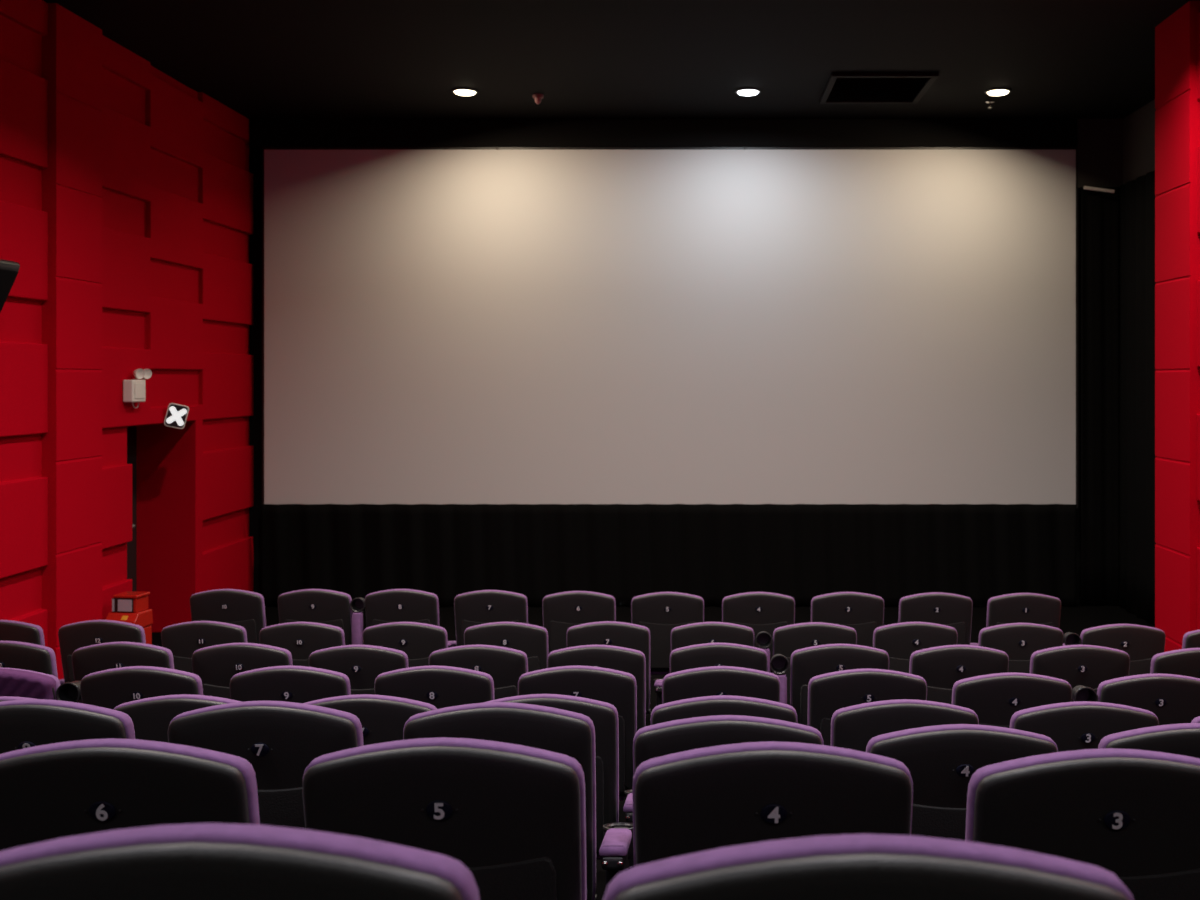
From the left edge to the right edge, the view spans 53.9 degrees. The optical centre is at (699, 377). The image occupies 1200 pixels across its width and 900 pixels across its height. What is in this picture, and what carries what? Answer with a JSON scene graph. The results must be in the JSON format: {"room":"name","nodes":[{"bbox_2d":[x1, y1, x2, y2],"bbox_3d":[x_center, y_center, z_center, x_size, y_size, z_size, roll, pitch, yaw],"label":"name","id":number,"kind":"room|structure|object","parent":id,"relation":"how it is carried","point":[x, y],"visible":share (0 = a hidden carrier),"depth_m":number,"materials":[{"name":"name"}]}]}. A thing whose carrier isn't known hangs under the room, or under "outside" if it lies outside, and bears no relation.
{"room":"auditorium","nodes":[
{"label":"auditorium","id":0,"kind":"room"},
{"bbox_2d":[0,0,252,646],"bbox_3d":[-5.160,-0.170,4.375,0.620,5.240,16.750,0,0,0],"label":"wall","id":1,"kind":"structure","parent":0,"point":[177,197],"depth_m":10.47,"materials":[{"name":"red fabric"}]},
{"bbox_2d":[42,3,101,678],"bbox_3d":[-4.845,-0.170,9.065,0.109,5.240,0.670,0,0,0],"label":"pillar","id":2,"kind":"structure","parent":1,"relation":"attached to","point":[72,46],"depth_m":8.95,"materials":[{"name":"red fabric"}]},
{"bbox_2d":[127,426,136,590],"bbox_3d":[-5.407,1.424,10.660,0.126,2.044,1.256,0,0,0],"label":"door","id":3,"kind":"structure","parent":1,"relation":"in","point":[131,430],"depth_m":11.22,"materials":[{"name":"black metal"}]},
{"bbox_2d":[43,0,1199,118],"bbox_3d":[-0.200,-2.890,4.500,10.800,0.200,17.400,0,0,0],"label":"ceiling","id":4,"kind":"structure","parent":0,"point":[260,59],"depth_m":10.12,"materials":[{"name":"black"}]},
{"bbox_2d":[819,73,938,103],"bbox_3d":[1.690,-2.772,11.250,0.980,0.034,1.080,0,0,0],"label":"ceiling vent","id":5,"kind":"object","parent":4,"relation":"in","point":[930,78],"visible":1,"depth_m":11.20,"materials":[{"name":"grey metal"}]},
{"bbox_2d":[152,603,1154,899],"bbox_3d":[-0.400,1.535,4.600,11.200,2.430,17.200,0,0,0],"label":"floor","id":6,"kind":"structure","parent":0,"point":[1079,618],"depth_m":11.90,"materials":[{"name":"grey carpet"}]},
{"bbox_2d":[0,641,57,677],"bbox_3d":[-3.581,1.853,6.203,0.712,1.004,0.434,0,0,0],"label":"seat","id":7,"kind":"object","parent":6,"relation":"on","point":[13,654],"visible":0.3,"depth_m":6.00,"materials":[{"name":"black plastic"}]},
{"bbox_2d":[0,667,81,702],"bbox_3d":[-2.993,1.729,5.160,0.712,0.992,0.460,0,0,0],"label":"seat","id":8,"kind":"object","parent":6,"relation":"on","point":[14,682],"visible":0.23,"depth_m":4.96,"materials":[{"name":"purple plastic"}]},
{"bbox_2d":[0,667,59,690],"bbox_3d":[-2.992,1.522,5.067,0.506,0.574,0.185,0,0,0],"label":"cushion","id":9,"kind":"object","parent":8,"relation":"on","point":[53,683],"depth_m":4.98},
{"bbox_2d":[0,699,134,753],"bbox_3d":[-1.760,1.355,3.273,0.712,1.011,0.434,0,0,0],"label":"seat","id":10,"kind":"object","parent":6,"relation":"on","point":[24,723],"visible":0.25,"depth_m":3.06,"materials":[{"name":"black plastic"}]},
{"bbox_2d":[58,620,145,682],"bbox_3d":[-3.562,1.955,7.253,0.613,0.991,0.434,0,0,0],"label":"seat","id":11,"kind":"object","parent":6,"relation":"on","point":[72,637],"visible":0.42,"depth_m":7.05,"materials":[{"name":"black plastic"}]},
{"bbox_2d":[61,620,145,643],"bbox_3d":[-3.616,1.747,7.147,0.506,0.574,0.185,0,0,0],"label":"backrest","id":12,"kind":"object","parent":11,"relation":"on","point":[91,631],"depth_m":7.05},
{"bbox_2d":[72,642,173,702],"bbox_3d":[-2.919,1.855,6.203,0.611,0.999,0.434,0,0,0],"label":"seat","id":13,"kind":"object","parent":6,"relation":"on","point":[86,660],"visible":0.28,"depth_m":6.00,"materials":[{"name":"black plastic"}]},
{"bbox_2d":[74,642,173,668],"bbox_3d":[-2.972,1.646,6.097,0.506,0.580,0.185,0,0,0],"label":"backrest","id":14,"kind":"object","parent":13,"relation":"on","point":[110,655],"depth_m":6.00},
{"bbox_2d":[105,591,152,644],"bbox_3d":[-4.631,2.100,9.511,0.270,0.700,0.255,0,0,8],"label":"box","id":15,"kind":"object","parent":6,"relation":"on","point":[128,606],"visible":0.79,"depth_m":9.45,"materials":[{"name":"red"}]},
{"bbox_2d":[0,738,259,850],"bbox_3d":[-1.063,1.150,2.283,0.706,1.001,0.434,0,0,0],"label":"seat","id":16,"kind":"object","parent":6,"relation":"on","point":[53,791],"visible":0.62,"depth_m":2.08,"materials":[{"name":"black plastic"}]},
{"bbox_2d":[80,666,202,708],"bbox_3d":[-2.327,1.727,5.173,0.621,0.997,0.434,0,0,0],"label":"seat","id":17,"kind":"object","parent":6,"relation":"on","point":[110,688],"visible":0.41,"depth_m":4.97,"materials":[{"name":"black plastic"}]},
{"bbox_2d":[83,666,202,694],"bbox_3d":[-2.384,1.517,5.067,0.506,0.578,0.185,0,0,0],"label":"cushion","id":18,"kind":"object","parent":17,"relation":"on","point":[131,680],"depth_m":4.97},
{"bbox_2d":[113,694,241,742],"bbox_3d":[-1.717,1.588,4.203,0.613,1.000,0.434,0,0,0],"label":"seat","id":19,"kind":"object","parent":6,"relation":"on","point":[151,717],"visible":0.07,"depth_m":4.00,"materials":[{"name":"black plastic"}]},
{"bbox_2d":[113,694,241,709],"bbox_3d":[-1.770,1.378,4.097,0.506,0.580,0.185,0,0,0],"label":"cushion","id":20,"kind":"object","parent":19,"relation":"on","point":[181,701],"depth_m":3.99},
{"bbox_2d":[161,621,246,672],"bbox_3d":[-2.950,1.958,7.253,0.600,0.984,0.434,0,0,0],"label":"seat","id":21,"kind":"object","parent":6,"relation":"on","point":[183,639],"visible":0.3,"depth_m":7.05,"materials":[{"name":"black plastic"}]},
{"bbox_2d":[162,621,246,642],"bbox_3d":[-2.997,1.751,7.147,0.506,0.571,0.185,0,0,0],"label":"backrest","id":22,"kind":"object","parent":21,"relation":"on","point":[193,631],"depth_m":7.05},
{"bbox_2d":[190,589,265,643],"bbox_3d":[-3.282,1.956,8.303,0.712,0.989,0.434,0,0,0],"label":"seat","id":23,"kind":"object","parent":6,"relation":"on","point":[246,609],"visible":0.33,"depth_m":8.11,"materials":[{"name":"black plastic"}]},
{"bbox_2d":[192,589,265,626],"bbox_3d":[-3.281,1.748,8.197,0.506,0.573,0.185,0,0,0],"label":"backrest","id":24,"kind":"object","parent":23,"relation":"on","point":[243,608],"depth_m":8.11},
{"bbox_2d":[0,823,479,899],"bbox_3d":[-0.461,0.920,1.278,0.719,0.999,0.434,0,0,0],"label":"seat","id":25,"kind":"object","parent":6,"relation":"on","point":[198,861],"visible":1,"depth_m":1.07,"materials":[{"name":"black plastic"}]},
{"bbox_2d":[192,643,292,698],"bbox_3d":[-2.308,1.858,6.203,0.604,0.994,0.434,0,0,0],"label":"seat","id":26,"kind":"object","parent":6,"relation":"on","point":[215,665],"visible":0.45,"depth_m":6.00,"materials":[{"name":"black plastic"}]},
{"bbox_2d":[194,643,292,665],"bbox_3d":[-2.357,1.649,6.097,0.506,0.577,0.185,0,0,0],"label":"backrest","id":27,"kind":"object","parent":26,"relation":"on","point":[230,654],"depth_m":5.99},
{"bbox_2d":[168,700,363,828],"bbox_3d":[-1.097,1.357,3.273,0.613,1.007,0.434,0,0,0],"label":"seat","id":28,"kind":"object","parent":6,"relation":"on","point":[279,739],"visible":0.3,"depth_m":3.07,"materials":[{"name":"black plastic"}]},
{"bbox_2d":[170,700,363,746],"bbox_3d":[-1.151,1.145,3.167,0.506,0.584,0.185,0,0,0],"label":"cushion","id":29,"kind":"object","parent":28,"relation":"on","point":[264,723],"depth_m":3.06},
{"bbox_2d":[230,665,350,702],"bbox_3d":[-1.697,1.726,5.173,0.612,0.999,0.434,0,0,0],"label":"seat","id":30,"kind":"object","parent":6,"relation":"on","point":[297,684],"visible":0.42,"depth_m":4.97,"materials":[{"name":"black plastic"}]},
{"bbox_2d":[259,622,344,666],"bbox_3d":[-2.351,1.961,7.253,0.616,0.978,0.434,0,0,0],"label":"seat","id":31,"kind":"object","parent":6,"relation":"on","point":[301,639],"visible":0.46,"depth_m":7.05,"materials":[{"name":"black plastic"}]},
{"bbox_2d":[260,622,344,645],"bbox_3d":[-2.405,1.755,7.147,0.506,0.568,0.185,0,0,0],"label":"backrest","id":32,"kind":"object","parent":31,"relation":"on","point":[291,633],"depth_m":7.05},
{"bbox_2d":[278,589,364,644],"bbox_3d":[-2.623,1.956,8.303,0.605,0.989,0.434,0,0,0],"label":"seat","id":33,"kind":"object","parent":6,"relation":"on","point":[330,607],"visible":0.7,"depth_m":8.11,"materials":[{"name":"black plastic"}]},
{"bbox_2d":[279,589,352,633],"bbox_3d":[-2.673,1.748,8.197,0.506,0.573,0.185,0,0,0],"label":"backrest","id":34,"kind":"object","parent":33,"relation":"on","point":[330,607],"depth_m":8.11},
{"bbox_2d":[309,645,408,694],"bbox_3d":[-1.705,1.863,6.203,0.612,0.984,0.434,0,0,0],"label":"seat","id":35,"kind":"object","parent":6,"relation":"on","point":[362,664],"visible":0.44,"depth_m":6.00,"materials":[{"name":"black plastic"}]},
{"bbox_2d":[309,645,408,667],"bbox_3d":[-1.758,1.657,6.097,0.506,0.571,0.185,0,0,0],"label":"cushion","id":36,"kind":"object","parent":35,"relation":"on","point":[346,656],"depth_m":6.00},
{"bbox_2d":[303,694,436,745],"bbox_3d":[-1.099,1.588,4.203,0.613,1.000,0.434,0,0,0],"label":"seat","id":37,"kind":"object","parent":6,"relation":"on","point":[383,718],"visible":0.14,"depth_m":4.00,"materials":[{"name":"black plastic"}]},
{"bbox_2d":[303,694,436,709],"bbox_3d":[-1.152,1.378,4.097,0.506,0.580,0.185,0,0,0],"label":"cushion","id":38,"kind":"object","parent":37,"relation":"on","point":[360,701],"depth_m":3.99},
{"bbox_2d":[363,622,447,667],"bbox_3d":[-1.731,1.961,7.253,0.609,0.978,0.434,0,0,0],"label":"seat","id":39,"kind":"object","parent":6,"relation":"on","point":[417,640],"visible":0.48,"depth_m":7.05,"materials":[{"name":"black plastic"}]},
{"bbox_2d":[363,622,447,647],"bbox_3d":[-1.782,1.755,7.147,0.506,0.568,0.185,0,0,0],"label":"backrest","id":40,"kind":"object","parent":39,"relation":"on","point":[394,634],"depth_m":7.05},
{"bbox_2d":[365,589,456,647],"bbox_3d":[-2.017,1.956,8.303,0.613,0.989,0.434,0,0,0],"label":"seat","id":41,"kind":"object","parent":6,"relation":"on","point":[392,605],"visible":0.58,"depth_m":8.11,"materials":[{"name":"black plastic"}]},
{"bbox_2d":[365,589,439,625],"bbox_3d":[-2.070,1.748,8.197,0.506,0.573,0.185,0,0,0],"label":"backrest","id":42,"kind":"object","parent":41,"relation":"on","point":[392,605],"depth_m":8.11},
{"bbox_2d":[375,665,494,708],"bbox_3d":[-1.083,1.726,5.173,0.609,0.999,0.434,0,0,0],"label":"seat","id":43,"kind":"object","parent":6,"relation":"on","point":[438,686],"visible":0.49,"depth_m":4.97,"materials":[{"name":"black plastic"}]},
{"bbox_2d":[302,737,586,899],"bbox_3d":[-0.415,1.149,2.283,0.600,1.002,0.434,0,0,0],"label":"seat","id":44,"kind":"object","parent":6,"relation":"on","point":[513,815],"visible":0.9,"depth_m":2.08,"materials":[{"name":"black plastic"}]},
{"bbox_2d":[429,645,527,699],"bbox_3d":[-1.091,1.863,6.203,0.608,0.984,0.434,0,0,0],"label":"seat","id":45,"kind":"object","parent":6,"relation":"on","point":[505,665],"visible":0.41,"depth_m":6.00,"materials":[{"name":"black plastic"}]},
{"bbox_2d":[429,645,527,672],"bbox_3d":[-1.142,1.657,6.097,0.506,0.571,0.185,0,0,0],"label":"cushion","id":46,"kind":"object","parent":45,"relation":"on","point":[482,658],"depth_m":6.00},
{"bbox_2d":[454,590,527,645],"bbox_3d":[-1.400,1.959,8.303,0.610,0.982,0.434,0,0,0],"label":"seat","id":47,"kind":"object","parent":6,"relation":"on","point":[473,608],"visible":0.33,"depth_m":8.11,"materials":[{"name":"black plastic"}]},
{"bbox_2d":[464,622,548,671],"bbox_3d":[-1.119,1.961,7.253,0.613,0.978,0.434,0,0,0],"label":"seat","id":48,"kind":"object","parent":6,"relation":"on","point":[530,639],"visible":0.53,"depth_m":7.05,"materials":[{"name":"black plastic"}]},
{"bbox_2d":[403,702,633,899],"bbox_3d":[-0.481,1.359,3.273,0.608,1.003,0.434,0,0,0],"label":"seat","id":49,"kind":"object","parent":6,"relation":"on","point":[572,734],"visible":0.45,"depth_m":3.07,"materials":[{"name":"black plastic"}]},
{"bbox_2d":[483,694,633,868],"bbox_3d":[-0.481,1.587,4.203,0.613,1.002,0.434,0,0,0],"label":"seat","id":50,"kind":"object","parent":6,"relation":"on","point":[604,716],"visible":0.2,"depth_m":4.02,"materials":[{"name":"fabric"}]},
{"bbox_2d":[483,694,618,821],"bbox_3d":[-0.535,1.376,4.097,0.506,0.581,0.185,0,0,0],"label":"cushion","id":51,"kind":"object","parent":50,"relation":"on","point":[604,716],"depth_m":4.02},
{"bbox_2d":[518,665,636,800],"bbox_3d":[-0.472,1.726,5.173,0.612,0.999,0.434,0,0,0],"label":"seat","id":52,"kind":"object","parent":6,"relation":"on","point":[617,688],"visible":0.27,"depth_m":4.97,"materials":[{"name":"black plastic"}]},
{"bbox_2d":[518,665,636,732],"bbox_3d":[-0.524,1.516,5.067,0.506,0.579,0.185,0,0,0],"label":"cushion","id":53,"kind":"object","parent":52,"relation":"on","point":[617,688],"depth_m":4.97,"materials":[{"name":"fabric"}]},
{"bbox_2d":[542,591,615,652],"bbox_3d":[-0.787,1.963,8.303,0.612,0.975,0.434,0,0,0],"label":"seat","id":54,"kind":"object","parent":6,"relation":"on","point":[562,611],"visible":0.44,"depth_m":8.11,"materials":[{"name":"black plastic"}]},
{"bbox_2d":[542,591,615,626],"bbox_3d":[-0.840,1.758,8.197,0.506,0.565,0.185,0,0,0],"label":"backrest","id":55,"kind":"object","parent":54,"relation":"on","point":[570,608],"depth_m":8.11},
{"bbox_2d":[547,645,651,730],"bbox_3d":[-0.477,1.863,6.203,0.619,0.984,0.434,0,0,0],"label":"seat","id":56,"kind":"object","parent":6,"relation":"on","point":[631,661],"visible":0.19,"depth_m":6.00,"materials":[{"name":"black plastic"}]},
{"bbox_2d":[566,621,662,713],"bbox_3d":[-0.498,1.959,7.253,0.619,0.982,0.434,0,0,0],"label":"seat","id":57,"kind":"object","parent":6,"relation":"on","point":[613,633],"visible":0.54,"depth_m":7.05,"materials":[{"name":"black plastic"}]},
{"bbox_2d":[631,592,703,674],"bbox_3d":[-0.168,1.966,8.303,0.619,0.968,0.434,0,0,0],"label":"seat","id":58,"kind":"object","parent":6,"relation":"on","point":[660,612],"visible":0.51,"depth_m":8.12,"materials":[{"name":"black plastic"}]},
{"bbox_2d":[631,592,703,621],"bbox_3d":[-0.225,1.763,8.197,0.506,0.561,0.185,0,0,0],"label":"backrest","id":59,"kind":"object","parent":58,"relation":"on","point":[658,606],"depth_m":8.10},
{"bbox_2d":[662,666,780,703],"bbox_3d":[0.146,1.727,5.173,0.616,0.997,0.434,0,0,0],"label":"seat","id":60,"kind":"object","parent":6,"relation":"on","point":[711,680],"visible":0.15,"depth_m":4.96,"materials":[{"name":"black plastic"}]},
{"bbox_2d":[671,622,771,672],"bbox_3d":[0.130,1.961,7.253,0.613,0.978,0.434,0,0,0],"label":"seat","id":61,"kind":"object","parent":6,"relation":"on","point":[702,632],"visible":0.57,"depth_m":7.05,"materials":[{"name":"black plastic"}]},
{"bbox_2d":[671,622,753,651],"bbox_3d":[0.076,1.755,7.147,0.506,0.568,0.185,0,0,0],"label":"backrest","id":62,"kind":"object","parent":61,"relation":"on","point":[702,632],"depth_m":7.05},
{"bbox_2d":[651,695,797,724],"bbox_3d":[0.138,1.589,4.203,0.615,0.997,0.434,0,0,0],"label":"seat","id":63,"kind":"object","parent":6,"relation":"on","point":[719,704],"visible":0.12,"depth_m":3.99,"materials":[{"name":"black plastic"}]},
{"bbox_2d":[633,715,823,776],"bbox_3d":[0.129,1.376,3.273,0.613,0.968,0.434,0,0,0],"label":"seat","id":64,"kind":"object","parent":6,"relation":"on","point":[675,736],"visible":0.13,"depth_m":3.06,"materials":[{"name":"black plastic"}]},
{"bbox_2d":[670,643,788,703],"bbox_3d":[0.151,1.858,6.203,0.616,0.994,0.434,0,0,0],"label":"seat","id":65,"kind":"object","parent":6,"relation":"on","point":[707,654],"visible":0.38,"depth_m":6.00,"materials":[{"name":"black plastic"}]},
{"bbox_2d":[670,643,767,672],"bbox_3d":[0.097,1.649,6.097,0.506,0.577,0.185,0,0,0],"label":"backrest","id":66,"kind":"object","parent":65,"relation":"on","point":[707,654],"depth_m":6.00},
{"bbox_2d":[722,592,794,672],"bbox_3d":[0.460,1.966,8.303,0.613,0.968,0.434,0,0,0],"label":"seat","id":67,"kind":"object","parent":6,"relation":"on","point":[759,611],"visible":0.42,"depth_m":8.11,"materials":[{"name":"black plastic"}]},
{"bbox_2d":[722,592,794,623],"bbox_3d":[0.406,1.763,8.197,0.506,0.561,0.185,0,0,0],"label":"backrest","id":68,"kind":"object","parent":67,"relation":"on","point":[749,607],"depth_m":8.11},
{"bbox_2d":[632,741,912,866],"bbox_3d":[0.182,1.152,2.283,0.608,0.995,0.434,0,0,0],"label":"seat","id":69,"kind":"object","parent":6,"relation":"on","point":[714,797],"visible":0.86,"depth_m":2.08,"materials":[{"name":"black plastic"}]},
{"bbox_2d":[773,622,856,704],"bbox_3d":[0.745,1.962,7.253,0.608,0.976,0.434,0,0,0],"label":"seat","id":70,"kind":"object","parent":6,"relation":"on","point":[788,639],"visible":0.37,"depth_m":7.05,"materials":[{"name":"black plastic"}]},
{"bbox_2d":[773,622,856,673],"bbox_3d":[0.694,1.757,7.147,0.506,0.566,0.185,0,0,0],"label":"backrest","id":71,"kind":"object","parent":70,"relation":"on","point":[787,639],"depth_m":7.05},
{"bbox_2d":[790,644,888,725],"bbox_3d":[0.773,1.861,6.203,0.611,0.989,0.434,0,0,0],"label":"seat","id":72,"kind":"object","parent":6,"relation":"on","point":[807,663],"visible":0.41,"depth_m":6.00,"materials":[{"name":"black plastic"}]},
{"bbox_2d":[811,592,883,646],"bbox_3d":[1.077,1.966,8.303,0.610,0.968,0.434,0,0,0],"label":"seat","id":73,"kind":"object","parent":6,"relation":"on","point":[863,612],"visible":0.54,"depth_m":8.11,"materials":[{"name":"black plastic"}]},
{"bbox_2d":[811,592,883,622],"bbox_3d":[1.025,1.763,8.197,0.506,0.561,0.185,0,0,0],"label":"backrest","id":74,"kind":"object","parent":73,"relation":"on","point":[838,607],"depth_m":8.11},
{"bbox_2d":[808,668,926,745],"bbox_3d":[0.769,1.732,5.173,0.612,0.986,0.434,0,0,0],"label":"seat","id":75,"kind":"object","parent":6,"relation":"on","point":[828,693],"visible":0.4,"depth_m":4.97,"materials":[{"name":"black plastic"}]},
{"bbox_2d":[603,834,1132,899],"bbox_3d":[0.213,0.925,1.278,0.615,0.989,0.434,0,0,0],"label":"seat","id":76,"kind":"object","parent":6,"relation":"on","point":[848,866],"visible":1,"depth_m":1.07,"materials":[{"name":"black plastic"}]},
{"bbox_2d":[831,699,978,751],"bbox_3d":[0.759,1.596,4.203,0.613,0.983,0.434,0,0,0],"label":"seat","id":77,"kind":"object","parent":6,"relation":"on","point":[853,727],"visible":0.13,"depth_m":4.00,"materials":[{"name":"black plastic"}]},
{"bbox_2d":[873,622,956,672],"bbox_3d":[1.361,1.961,7.253,0.624,0.978,0.434,0,0,0],"label":"seat","id":78,"kind":"object","parent":6,"relation":"on","point":[899,640],"visible":0.3,"depth_m":7.05,"materials":[{"name":"black plastic"}]},
{"bbox_2d":[873,622,956,647],"bbox_3d":[1.302,1.755,7.147,0.506,0.568,0.185,0,0,0],"label":"backrest","id":79,"kind":"object","parent":78,"relation":"on","point":[905,634],"depth_m":7.05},
{"bbox_2d":[898,592,977,645],"bbox_3d":[1.689,1.968,8.303,0.611,0.964,0.434,0,0,0],"label":"seat","id":80,"kind":"object","parent":6,"relation":"on","point":[948,609],"visible":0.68,"depth_m":8.11,"materials":[{"name":"black plastic"}]},
{"bbox_2d":[909,645,1008,703],"bbox_3d":[1.389,1.863,6.203,0.615,0.984,0.434,0,0,0],"label":"seat","id":81,"kind":"object","parent":6,"relation":"on","point":[940,667],"visible":0.35,"depth_m":6.00,"materials":[{"name":"black plastic"}]},
{"bbox_2d":[909,645,1008,673],"bbox_3d":[1.335,1.657,6.097,0.506,0.571,0.185,0,0,0],"label":"cushion","id":82,"kind":"object","parent":81,"relation":"on","point":[947,659],"depth_m":6.00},
{"bbox_2d":[866,724,1057,840],"bbox_3d":[0.747,1.388,3.273,0.612,0.945,0.434,0,0,0],"label":"seat","id":83,"kind":"object","parent":6,"relation":"on","point":[941,761],"visible":0.34,"depth_m":3.07,"materials":[{"name":"black plastic"}]},
{"bbox_2d":[866,724,1057,752],"bbox_3d":[0.694,1.189,3.167,0.506,0.548,0.185,0,0,0],"label":"cushion","id":84,"kind":"object","parent":83,"relation":"on","point":[948,738],"depth_m":3.06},
{"bbox_2d":[952,672,1097,727],"bbox_3d":[1.387,1.740,5.173,0.614,0.969,0.434,0,0,0],"label":"seat","id":85,"kind":"object","parent":6,"relation":"on","point":[994,698],"visible":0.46,"depth_m":4.97,"materials":[{"name":"black plastic"}]},
{"bbox_2d":[952,672,1071,704],"bbox_3d":[1.333,1.537,5.067,0.506,0.562,0.185,0,0,0],"label":"cushion","id":86,"kind":"object","parent":85,"relation":"on","point":[1012,688],"depth_m":4.97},
{"bbox_2d":[986,593,1065,645],"bbox_3d":[2.303,1.970,8.303,0.612,0.961,0.434,0,0,0],"label":"seat","id":87,"kind":"object","parent":6,"relation":"on","point":[1034,608],"visible":0.36,"depth_m":8.11,"materials":[{"name":"black plastic"}]},
{"bbox_2d":[986,593,1059,626],"bbox_3d":[2.250,1.768,8.197,0.506,0.557,0.185,0,0,0],"label":"backrest","id":88,"kind":"object","parent":87,"relation":"on","point":[1034,608],"depth_m":8.11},
{"bbox_2d":[978,623,1080,672],"bbox_3d":[1.993,1.964,7.253,0.611,0.972,0.434,0,0,0],"label":"seat","id":89,"kind":"object","parent":6,"relation":"on","point":[1019,641],"visible":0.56,"depth_m":7.05,"materials":[{"name":"black plastic"}]},
{"bbox_2d":[978,623,1062,645],"bbox_3d":[1.941,1.760,7.147,0.506,0.564,0.185,0,0,0],"label":"backrest","id":90,"kind":"object","parent":89,"relation":"on","point":[1011,634],"depth_m":7.05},
{"bbox_2d":[1029,645,1129,701],"bbox_3d":[2.011,1.863,6.203,0.615,0.984,0.434,0,0,0],"label":"seat","id":91,"kind":"object","parent":6,"relation":"on","point":[1085,665],"visible":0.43,"depth_m":6.00,"materials":[{"name":"black plastic"}]},
{"bbox_2d":[1029,645,1128,673],"bbox_3d":[1.957,1.657,6.097,0.506,0.571,0.185,0,0,0],"label":"cushion","id":92,"kind":"object","parent":91,"relation":"on","point":[1068,659],"depth_m":6.00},
{"bbox_2d":[965,748,1199,899],"bbox_3d":[0.788,1.159,2.283,0.603,0.983,0.434,0,0,0],"label":"seat","id":93,"kind":"object","parent":6,"relation":"on","point":[1133,815],"visible":0.91,"depth_m":2.08,"materials":[{"name":"black plastic"}]},
{"bbox_2d":[965,748,1199,841],"bbox_3d":[0.739,0.952,2.177,0.506,0.570,0.185,0,0,0],"label":"cushion","id":94,"kind":"object","parent":93,"relation":"on","point":[1016,800],"depth_m":2.08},
{"bbox_2d":[1010,701,1158,751],"bbox_3d":[1.377,1.600,4.203,0.614,0.976,0.434,0,0,0],"label":"seat","id":95,"kind":"object","parent":6,"relation":"on","point":[1079,725],"visible":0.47,"depth_m":4.00,"materials":[{"name":"black plastic"}]},
{"bbox_2d":[1010,701,1157,728],"bbox_3d":[1.323,1.395,4.097,0.506,0.566,0.185,0,0,0],"label":"cushion","id":96,"kind":"object","parent":95,"relation":"on","point":[1079,714],"depth_m":3.99,"materials":[{"name":"fabric"}]},
{"bbox_2d":[1081,187,1118,605],"bbox_3d":[4.296,0.198,12.598,0.412,4.495,0.029,0,0,0],"label":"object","id":97,"kind":"object","parent":6,"relation":"on","point":[1099,210],"visible":1,"depth_m":12.59,"materials":[{"name":"black fabric"}]},
{"bbox_2d":[1080,624,1164,675],"bbox_3d":[2.609,1.967,7.253,0.614,0.966,0.434,0,0,0],"label":"seat","id":98,"kind":"object","parent":6,"relation":"on","point":[1141,643],"visible":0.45,"depth_m":7.05,"materials":[{"name":"black plastic"}]},
{"bbox_2d":[1080,624,1163,644],"bbox_3d":[2.555,1.764,7.147,0.506,0.560,0.185,0,0,0],"label":"backrest","id":99,"kind":"object","parent":98,"relation":"on","point":[1112,634],"depth_m":7.05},
{"bbox_2d":[1097,673,1199,724],"bbox_3d":[2.006,1.743,5.173,0.613,0.965,0.434,0,0,0],"label":"seat","id":100,"kind":"object","parent":6,"relation":"on","point":[1174,699],"visible":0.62,"depth_m":4.97,"materials":[{"name":"black plastic"}]},
{"bbox_2d":[1097,673,1199,701],"bbox_3d":[1.953,1.540,5.067,0.506,0.560,0.185,0,0,0],"label":"cushion","id":101,"kind":"object","parent":100,"relation":"on","point":[1157,687],"depth_m":4.96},
{"bbox_2d":[1098,723,1199,757],"bbox_3d":[1.363,1.386,3.273,0.611,0.947,0.434,0,0,0],"label":"seat","id":102,"kind":"object","parent":6,"relation":"on","point":[1182,738],"visible":0.22,"depth_m":3.06,"materials":[{"name":"fabric"}]},
{"bbox_2d":[249,144,1080,602],"bbox_3d":[-0.100,-0.170,12.850,10.000,5.240,0.200,0,0,0],"label":"curtain","id":103,"kind":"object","parent":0,"point":[255,155],"depth_m":12.75,"materials":[{"name":"black"}]},
{"bbox_2d":[250,119,1076,148],"bbox_3d":[-0.395,-2.635,12.675,8.890,0.300,0.150,0,0,0],"label":"curtain valance","id":104,"kind":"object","parent":103,"relation":"attached to","point":[263,132],"depth_m":12.60,"materials":[{"name":"black"}]},
{"bbox_2d":[262,147,1077,507],"bbox_3d":[-0.322,-0.538,12.642,8.782,3.892,0.096,0,0,0],"label":"projection screen","id":105,"kind":"object","parent":103,"relation":"attached to","point":[441,325],"visible":1,"depth_m":12.60,"materials":[{"name":"white fabric"}]},
{"bbox_2d":[261,504,1076,606],"bbox_3d":[-0.340,1.897,12.548,8.721,1.095,0.072,0,0,0],"label":"curtain","id":106,"kind":"object","parent":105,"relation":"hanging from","point":[980,553],"visible":0.83,"depth_m":12.54,"materials":[{"name":"black fabric"}]},
{"bbox_2d":[1076,119,1122,188],"bbox_3d":[4.305,-2.420,12.685,0.490,0.740,0.130,0,0,0],"label":"speaker","id":107,"kind":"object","parent":103,"relation":"attached to","point":[1099,146],"depth_m":12.62,"materials":[{"name":"black"}]},
{"bbox_2d":[1119,99,1155,603],"bbox_3d":[4.650,-0.170,10.825,0.200,5.240,3.850,0,0,0],"label":"wall","id":108,"kind":"structure","parent":0,"point":[1139,126],"depth_m":12.23,"materials":[{"name":"grey"}]},
{"bbox_2d":[1197,13,1199,629],"bbox_3d":[3.795,-0.170,2.335,0.250,5.240,12.670,0,0,0],"label":"wall","id":109,"kind":"structure","parent":0,"point":[1198,14],"depth_m":8.64,"materials":[{"name":"red fabric"}]},
{"bbox_2d":[1155,1,1199,651],"bbox_3d":[3.960,-0.170,9.001,0.680,5.240,0.659,0,0,0],"label":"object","id":110,"kind":"structure","parent":109,"relation":"attached to","point":[1177,106],"depth_m":8.91,"materials":[{"name":"red fabric"}]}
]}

